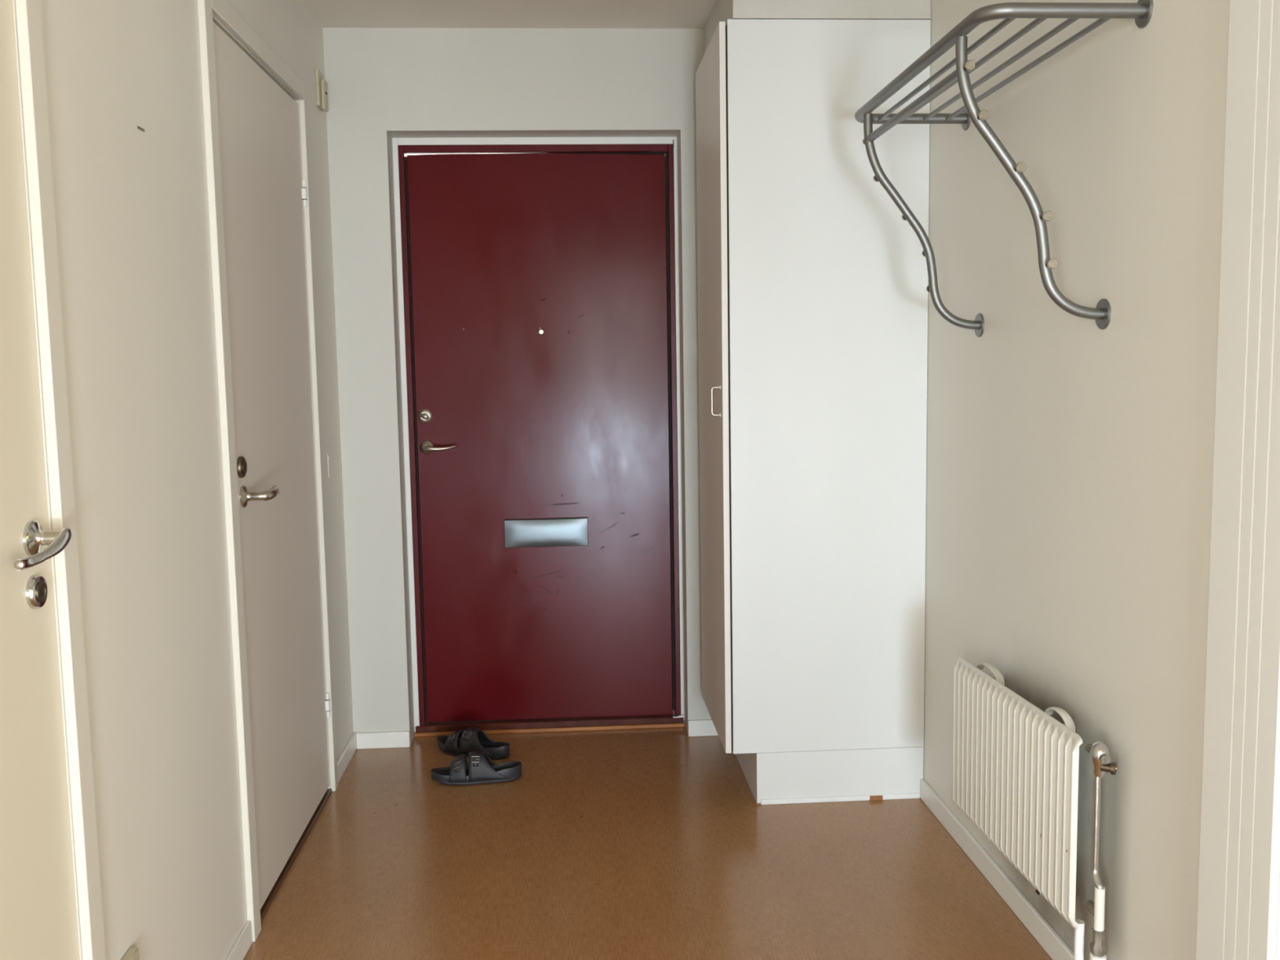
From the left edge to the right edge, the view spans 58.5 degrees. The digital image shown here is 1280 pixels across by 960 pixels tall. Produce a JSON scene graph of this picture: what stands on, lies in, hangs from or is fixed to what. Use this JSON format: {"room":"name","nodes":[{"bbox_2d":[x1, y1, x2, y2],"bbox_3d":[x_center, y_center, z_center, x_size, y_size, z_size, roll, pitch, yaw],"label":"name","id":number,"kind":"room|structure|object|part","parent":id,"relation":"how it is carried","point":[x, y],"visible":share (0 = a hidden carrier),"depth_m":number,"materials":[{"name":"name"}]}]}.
{"room":"apartment entrance hall","nodes":[
{"label":"apartment entrance hall","id":0,"kind":"room"},
{"bbox_2d":[40,0,353,959],"bbox_3d":[-0.946,-0.040,1.646,0.120,2.475,4.600,-1,6,-4],"label":"wall","id":1,"kind":"structure","parent":0,"point":[131,209],"depth_m":2.17,"materials":[{"name":"paint"}]},
{"bbox_2d":[0,0,105,959],"bbox_3d":[-0.889,0.150,1.285,0.177,2.170,0.987,-1,6,-4],"label":"door","id":2,"kind":"structure","parent":1,"relation":"in","point":[51,903],"depth_m":1.67,"materials":[{"name":"paint"}]},
{"bbox_3d":[-0.836,0.096,1.608,0.016,0.043,0.129,-1,6,4],"label":"lever","id":3,"kind":"part","parent":2,"relation":"part of","materials":[{"name":"silver metal"}]},
{"bbox_2d":[120,947,139,959],"bbox_3d":[-0.874,0.855,1.949,0.021,0.080,0.080,-1,6,-4],"label":"wall socket","id":4,"kind":"object","parent":1,"relation":"attached to","point":[132,953],"visible":1,"depth_m":1.97,"materials":[{"name":"beige plastic"}]},
{"bbox_2d":[137,125,144,132],"bbox_3d":[-0.930,-0.654,2.128,0.002,0.005,0.036,-1,6,-4],"label":"nail","id":5,"kind":"object","parent":1,"relation":"attached to","point":[138,126],"depth_m":2.12,"materials":[{"name":"silver metal"}]},
{"bbox_2d":[225,921,252,959],"bbox_3d":[-0.895,1.108,2.305,0.011,0.055,0.788,-1,6,-4],"label":"baseboard","id":6,"kind":"structure","parent":1,"relation":"attached to","point":[243,943],"depth_m":2.62,"materials":[{"name":"white paint"}]},
{"bbox_2d":[197,0,337,942],"bbox_3d":[-1.002,-0.050,3.085,0.191,2.200,1.003,-1,6,-4],"label":"door","id":7,"kind":"structure","parent":1,"relation":"in","point":[255,107],"depth_m":2.99,"materials":[{"name":"paint"}]},
{"bbox_3d":[-0.914,0.032,2.796,0.056,0.028,0.122,-1,6,-4],"label":"lever","id":8,"kind":"part","parent":7,"relation":"part of","materials":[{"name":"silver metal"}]},
{"bbox_2d":[315,68,328,111],"bbox_3d":[-1.034,-1.267,3.720,0.024,0.120,0.090,-1,6,-4],"label":"door chime","id":9,"kind":"object","parent":1,"relation":"attached to","point":[321,84],"visible":1,"depth_m":3.70,"materials":[{"name":"beige plastic"}]},
{"bbox_3d":[-1.041,-1.269,3.720,0.010,0.115,0.090,-1,6,-4],"label":"plate","id":10,"kind":"part","parent":9,"relation":"part of","materials":[{"name":"beige plastic"}]},
{"bbox_2d":[327,453,330,477],"bbox_3d":[-1.017,-0.048,3.739,0.005,0.078,0.030,-1,6,-4],"label":"switch plate","id":11,"kind":"object","parent":1,"relation":"attached to","point":[328,454],"visible":1,"depth_m":3.73,"materials":[{"name":"paint"}]},
{"bbox_2d":[337,731,356,782],"bbox_3d":[-1.000,0.942,3.879,0.011,0.062,0.360,-1,6,-4],"label":"baseboard","id":12,"kind":"structure","parent":1,"relation":"attached to","point":[350,748],"depth_m":3.88,"materials":[{"name":"white paint"}]},
{"bbox_2d":[302,0,715,28],"bbox_3d":[0.053,-1.212,0.307,5.800,0.100,7.550,-1,6,-4],"label":"ceiling","id":13,"kind":"structure","parent":0,"point":[507,14],"depth_m":3.68,"materials":[{"name":"paint"}]},
{"bbox_2d":[322,27,711,746],"bbox_3d":[-0.120,-0.307,4.091,2.092,2.475,0.200,-1,6,-4],"label":"wall","id":14,"kind":"structure","parent":0,"point":[384,84],"depth_m":3.90,"materials":[{"name":"paint"}]},
{"bbox_2d":[355,730,409,749],"bbox_3d":[-0.913,0.924,4.059,0.186,0.058,0.011,-1,6,-4],"label":"baseboard","id":15,"kind":"structure","parent":14,"relation":"attached to","point":[386,739],"depth_m":4.05,"materials":[{"name":"white paint"}]},
{"bbox_2d":[391,136,684,737],"bbox_3d":[-0.350,-0.141,4.144,0.996,2.140,0.158,-1,6,-4],"label":"door","id":16,"kind":"structure","parent":14,"relation":"in","point":[538,291],"depth_m":4.13,"materials":[{"name":"red paint"}]},
{"bbox_3d":[-0.716,-0.114,4.066,0.118,0.020,0.044,-1,6,-4],"label":"lever","id":17,"kind":"part","parent":16,"relation":"part of","materials":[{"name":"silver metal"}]},
{"bbox_3d":[-0.334,0.903,4.273,0.986,0.036,0.118,-1,6,-4],"label":"sill","id":18,"kind":"part","parent":16,"relation":"part of","materials":[{"name":"brown wood"}]},
{"bbox_2d":[688,719,718,736],"bbox_3d":[0.231,0.897,4.132,0.114,0.060,0.011,-1,6,-4],"label":"baseboard","id":19,"kind":"structure","parent":14,"relation":"attached to","point":[705,727],"depth_m":4.13,"materials":[{"name":"white paint"}]},
{"bbox_2d":[243,727,1052,959],"bbox_3d":[0.097,1.343,0.537,5.800,0.080,7.480,-1,6,-4],"label":"floor","id":20,"kind":"structure","parent":0,"point":[646,843],"depth_m":3.06,"materials":[{"name":"brown laminate"}]},
{"bbox_2d":[437,726,509,759],"bbox_3d":[-0.585,0.909,3.982,0.292,0.093,0.103,2,7,25],"label":"sandal","id":21,"kind":"object","parent":20,"relation":"on","point":[462,741],"visible":0.99,"depth_m":3.96,"materials":[{"name":"grey rubber"}]},
{"bbox_2d":[431,751,521,785],"bbox_3d":[-0.533,0.932,3.724,0.292,0.100,0.103,-2,6,-6],"label":"sandal","id":22,"kind":"object","parent":20,"relation":"on","point":[481,769],"visible":1,"depth_m":3.69,"materials":[{"name":"grey rubber"}]},
{"bbox_2d":[695,0,930,804],"bbox_3d":[0.511,-0.277,3.699,0.642,2.474,0.666,-1,6,-4],"label":"tall cabinet","id":23,"kind":"object","parent":20,"relation":"on","point":[813,281],"visible":1,"depth_m":3.38,"materials":[{"name":"white laminate"}]},
{"bbox_3d":[0.232,-0.266,3.645,0.018,2.142,0.590,-1,6,-4],"label":"cabinet door","id":24,"kind":"part","parent":23,"relation":"part of","materials":[{"name":"laminate"}]},
{"bbox_3d":[0.225,-0.234,3.392,0.029,0.089,0.007,-1,6,-4],"label":"bow handle","id":25,"kind":"part","parent":23,"relation":"part of","materials":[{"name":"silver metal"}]},
{"bbox_3d":[0.527,-1.430,3.584,0.572,0.156,0.661,-1,6,-4],"label":"filler panel","id":26,"kind":"part","parent":23,"relation":"part of","materials":[{"name":"paint"}]},
{"bbox_2d":[923,0,1229,959],"bbox_3d":[1.022,-0.085,1.772,0.120,2.475,4.600,-1,6,-4],"label":"wall","id":27,"kind":"structure","parent":0,"point":[1069,460],"depth_m":2.33,"materials":[{"name":"paint"}]},
{"bbox_2d":[920,778,1074,959],"bbox_3d":[0.918,1.027,2.764,0.012,0.062,1.516,-1,6,-4],"label":"baseboard","id":28,"kind":"structure","parent":27,"relation":"attached to","point":[1045,935],"depth_m":2.88,"materials":[{"name":"white paint"}]},
{"bbox_2d":[854,0,1153,337],"bbox_3d":[0.742,-0.631,2.568,0.311,0.604,0.990,-1,6,-4],"label":"rack","id":29,"kind":"object","parent":27,"relation":"attached to","point":[1141,11],"visible":1,"depth_m":2.26,"materials":[{"name":"grey metal"}]},
{"bbox_3d":[0.603,-0.827,2.546,0.020,0.020,0.683,-1,6,-4],"label":"cross rail","id":30,"kind":"part","parent":29,"relation":"part of","materials":[{"name":"grey metal"}]},
{"bbox_3d":[0.736,-0.902,2.540,0.308,0.027,0.957,-1,6,-4],"label":"shelf frame","id":31,"kind":"part","parent":29,"relation":"part of","materials":[{"name":"grey metal"}]},
{"bbox_2d":[951,657,1116,959],"bbox_3d":[0.879,0.769,2.596,0.096,0.610,0.763,-1,6,-4],"label":"radiator","id":32,"kind":"object","parent":27,"relation":"attached to","point":[1015,766],"visible":1,"depth_m":2.48,"materials":[{"name":"metal"}]},
{"bbox_2d":[1195,0,1279,959],"bbox_3d":[1.049,0.112,1.293,0.135,2.180,1.206,-1,6,-4],"label":"door frame","id":33,"kind":"structure","parent":27,"relation":"attached to","point":[1238,917],"depth_m":1.79,"materials":[{"name":"white paint"}]},
{"label":"outside","id":34,"kind":"structure","parent":0,"visible":0},
{"bbox_2d":[407,152,546,155],"bbox_3d":[-0.366,-0.632,4.711,2.700,3.200,1.270,-1,6,-4],"label":"wall","id":35,"kind":"structure","parent":34,"point":[546,153],"depth_m":5.12,"materials":[{"name":"paint"}]}
]}

